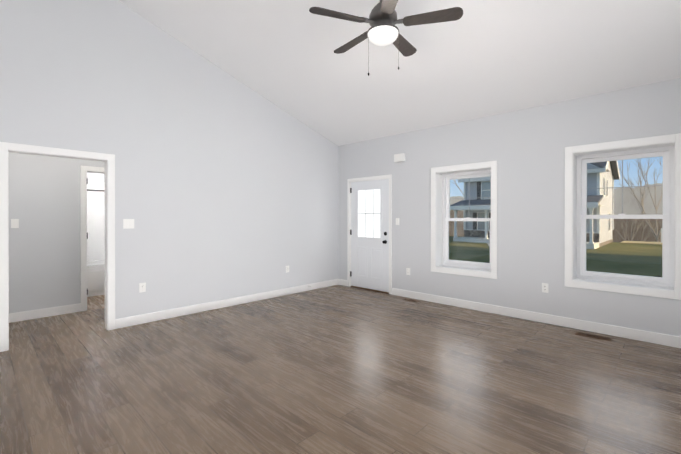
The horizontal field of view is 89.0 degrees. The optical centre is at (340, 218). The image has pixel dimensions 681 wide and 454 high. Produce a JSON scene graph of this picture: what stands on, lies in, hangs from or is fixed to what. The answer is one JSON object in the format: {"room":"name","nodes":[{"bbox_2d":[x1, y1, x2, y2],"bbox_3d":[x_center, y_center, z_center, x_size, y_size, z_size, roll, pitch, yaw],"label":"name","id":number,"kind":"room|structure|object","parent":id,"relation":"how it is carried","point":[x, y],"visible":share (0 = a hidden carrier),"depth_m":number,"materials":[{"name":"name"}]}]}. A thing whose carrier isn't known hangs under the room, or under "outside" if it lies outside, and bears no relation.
{"room":"empty living room","nodes":[
{"label":"empty living room","id":0,"kind":"room"},
{"bbox_2d":[9,152,104,313],"bbox_3d":[-3.958,0.093,4.691,0.120,2.440,5.040,0,0,44],"label":"wall","id":1,"kind":"structure","parent":0,"point":[44,237],"depth_m":4.62,"materials":[{"name":"grey paint"}]},
{"bbox_2d":[11,219,18,227],"bbox_3d":[-4.139,0.063,4.408,0.010,0.116,0.072,0,0,44],"label":"light switch","id":2,"kind":"object","parent":1,"relation":"attached to","point":[14,223],"visible":1,"depth_m":4.41,"materials":[{"name":"white plastic"}]},
{"bbox_2d":[9,303,80,322],"bbox_3d":[-4.618,1.257,3.905,0.020,0.115,2.745,0,0,44],"label":"baseboard","id":3,"kind":"structure","parent":1,"relation":"attached to","point":[53,311],"depth_m":4.61,"materials":[{"name":"white wood"}]},
{"bbox_2d":[80,166,103,310],"bbox_3d":[-3.404,0.281,5.269,0.156,2.060,0.910,0,0,44],"label":"door frame","id":4,"kind":"structure","parent":1,"relation":"attached to","point":[84,170],"depth_m":4.91,"materials":[{"name":"white wood"}]},
{"bbox_2d":[0,0,337,318],"bbox_3d":[-2.776,-0.920,4.116,0.120,4.468,8.410,0,0,44],"label":"wall","id":5,"kind":"structure","parent":0,"point":[226,185],"depth_m":4.59,"materials":[{"name":"grey paint"}]},
{"bbox_2d":[0,142,114,351],"bbox_3d":[-3.072,0.279,3.810,0.156,2.072,0.989,0,0,44],"label":"door frame","id":6,"kind":"structure","parent":5,"relation":"attached to","point":[6,148],"depth_m":3.69,"materials":[{"name":"white wood"}]},
{"bbox_2d":[123,219,133,228],"bbox_3d":[-2.579,0.064,4.228,0.010,0.116,0.118,0,0,44],"label":"light switch","id":7,"kind":"object","parent":5,"relation":"attached to","point":[128,223],"visible":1,"depth_m":4.22,"materials":[{"name":"white plastic"}]},
{"bbox_2d":[139,283,145,292],"bbox_3d":[-2.476,0.864,4.338,0.008,0.116,0.072,0,0,44],"label":"outlet","id":8,"kind":"object","parent":5,"relation":"attached to","point":[142,287],"visible":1,"depth_m":4.33,"materials":[{"name":"white plastic"}]},
{"bbox_2d":[115,279,340,328],"bbox_3d":[-1.356,1.253,5.497,0.020,0.115,3.818,0,0,44],"label":"baseboard","id":9,"kind":"structure","parent":5,"relation":"attached to","point":[171,313],"depth_m":5.00,"materials":[{"name":"white wood"}]},
{"bbox_2d":[0,285,680,453],"bbox_3d":[-1.707,1.377,2.873,9.490,0.120,8.730,0,0,44],"label":"floor","id":10,"kind":"structure","parent":0,"point":[338,369],"depth_m":2.77,"materials":[{"name":"brown wood"}]},
{"bbox_2d":[87,181,104,296],"bbox_3d":[-4.269,0.309,6.308,0.784,2.000,1.992,0,0,44],"label":"bathtub surround","id":11,"kind":"object","parent":10,"relation":"on","point":[96,239],"visible":0.02,"depth_m":6.47,"materials":[{"name":"white plastic"}]},
{"bbox_2d":[402,298,418,301],"bbox_3d":[1.131,1.308,5.561,0.270,0.006,0.100,0,0,44],"label":"floor vent","id":12,"kind":"object","parent":10,"relation":"in","point":[410,300],"visible":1,"depth_m":5.53,"materials":[{"name":"brown metal"}]},
{"bbox_2d":[575,331,611,340],"bbox_3d":[2.820,1.312,3.870,0.320,0.006,0.115,0,0,44],"label":"floor vent","id":13,"kind":"object","parent":10,"relation":"in","point":[593,336],"visible":1,"depth_m":3.86,"materials":[{"name":"brown metal"}]},
{"bbox_2d":[118,0,680,145],"bbox_3d":[-0.607,-2.303,1.809,6.440,1.953,8.730,0,0,44],"label":"ceiling","id":14,"kind":"structure","parent":0,"point":[480,58],"depth_m":4.02,"materials":[{"name":"white paint"}]},
{"bbox_2d":[309,0,462,75],"bbox_3d":[0.363,-1.736,3.054,1.245,0.989,1.252,0,0,44],"label":"ceiling fan","id":15,"kind":"object","parent":14,"relation":"hanging from","point":[382,21],"visible":1,"depth_m":2.93,"materials":[{"name":"grey metal"}]},
{"bbox_2d":[338,78,680,336],"bbox_3d":[2.349,-0.065,4.805,6.320,2.755,0.320,0,0,44],"label":"wall","id":16,"kind":"structure","parent":0,"point":[524,149],"depth_m":4.54,"materials":[{"name":"grey paint"}]},
{"bbox_2d":[350,179,388,291],"bbox_3d":[0.510,0.296,6.343,0.896,1.979,0.110,0,0,44],"label":"entry door","id":17,"kind":"structure","parent":16,"relation":"in","point":[369,232],"depth_m":6.33,"materials":[{"name":"white paint"}]},
{"bbox_2d":[347,174,391,293],"bbox_3d":[0.632,0.274,6.462,1.030,2.070,0.368,0,0,44],"label":"door frame","id":18,"kind":"structure","parent":16,"relation":"attached to","point":[389,177],"depth_m":6.39,"materials":[{"name":"white wood"}]},
{"bbox_2d":[394,153,404,161],"bbox_3d":[0.994,-1.025,5.847,0.200,0.130,0.050,0,0,44],"label":"box","id":19,"kind":"object","parent":16,"relation":"attached to","point":[399,157],"visible":1,"depth_m":5.82,"materials":[{"name":"white plastic"}]},
{"bbox_2d":[431,161,496,278],"bbox_3d":[1.904,0.017,5.233,1.008,1.629,0.358,0,0,44],"label":"window","id":20,"kind":"structure","parent":16,"relation":"in","point":[446,207],"depth_m":5.32,"materials":[{"name":"white plastic"}]},
{"bbox_2d":[392,288,680,347],"bbox_3d":[2.574,1.256,4.356,4.670,0.115,0.020,0,0,44],"label":"baseboard","id":21,"kind":"structure","parent":16,"relation":"attached to","point":[646,336],"depth_m":4.28,"materials":[{"name":"white wood"}]},
{"bbox_2d":[542,283,547,292],"bbox_3d":[2.574,0.873,4.363,0.072,0.116,0.008,0,0,44],"label":"outlet","id":22,"kind":"object","parent":16,"relation":"attached to","point":[544,287],"visible":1,"depth_m":4.36,"materials":[{"name":"white plastic"}]},
{"bbox_2d":[564,133,680,299],"bbox_3d":[3.219,-0.021,3.971,1.048,1.688,0.358,0,0,44],"label":"window","id":23,"kind":"structure","parent":16,"relation":"in","point":[666,279],"depth_m":3.93,"materials":[{"name":"white plastic"}]},
{"bbox_2d":[450,183,662,214],"bbox_3d":[79.491,0.653,68.240,322.577,29.048,141.442,0,0,44],"label":"ridge","id":24,"kind":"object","parent":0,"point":[629,209],"depth_m":122.02,"materials":[{"name":"plant"}]},
{"label":"outside","id":25,"kind":"structure","parent":0,"visible":0},
{"bbox_2d":[449,236,661,276],"bbox_3d":[41.594,6.744,50.255,120.000,10.044,119.590,0,0,44],"label":"lawn","id":26,"kind":"structure","parent":25,"point":[596,259],"depth_m":18.18,"materials":[{"name":"green plant"}]},
{"bbox_2d":[450,161,619,248],"bbox_3d":[17.008,-1.632,30.479,10.860,9.180,11.050,0,0,44],"label":"neighbouring house","id":27,"kind":"structure","parent":26,"relation":"on","point":[479,207],"depth_m":28.81,"materials":[{"name":"grey"}]},
{"bbox_2d":[449,210,661,241],"bbox_3d":[30.348,5.218,28.221,141.026,16.089,60.850,0,0,44],"label":"woods","id":28,"kind":"object","parent":26,"relation":"on","point":[460,229],"depth_m":48.56,"materials":[{"name":"brown plant"}]},
{"bbox_2d":[452,156,662,241],"bbox_3d":[28.635,0.780,39.612,28.611,16.923,17.734,0,0,44],"label":"bare tree","id":29,"kind":"object","parent":26,"relation":"on","point":[642,206],"depth_m":35.28,"materials":[{"name":"beige plant"}]},
{"bbox_2d":[621,241,661,244],"bbox_3d":[34.495,2.039,20.039,28.400,0.050,3.400,0,0,44],"label":"strip","id":30,"kind":"object","parent":26,"relation":"on","point":[644,242],"depth_m":28.89,"materials":[{"name":"beige"}]}
]}

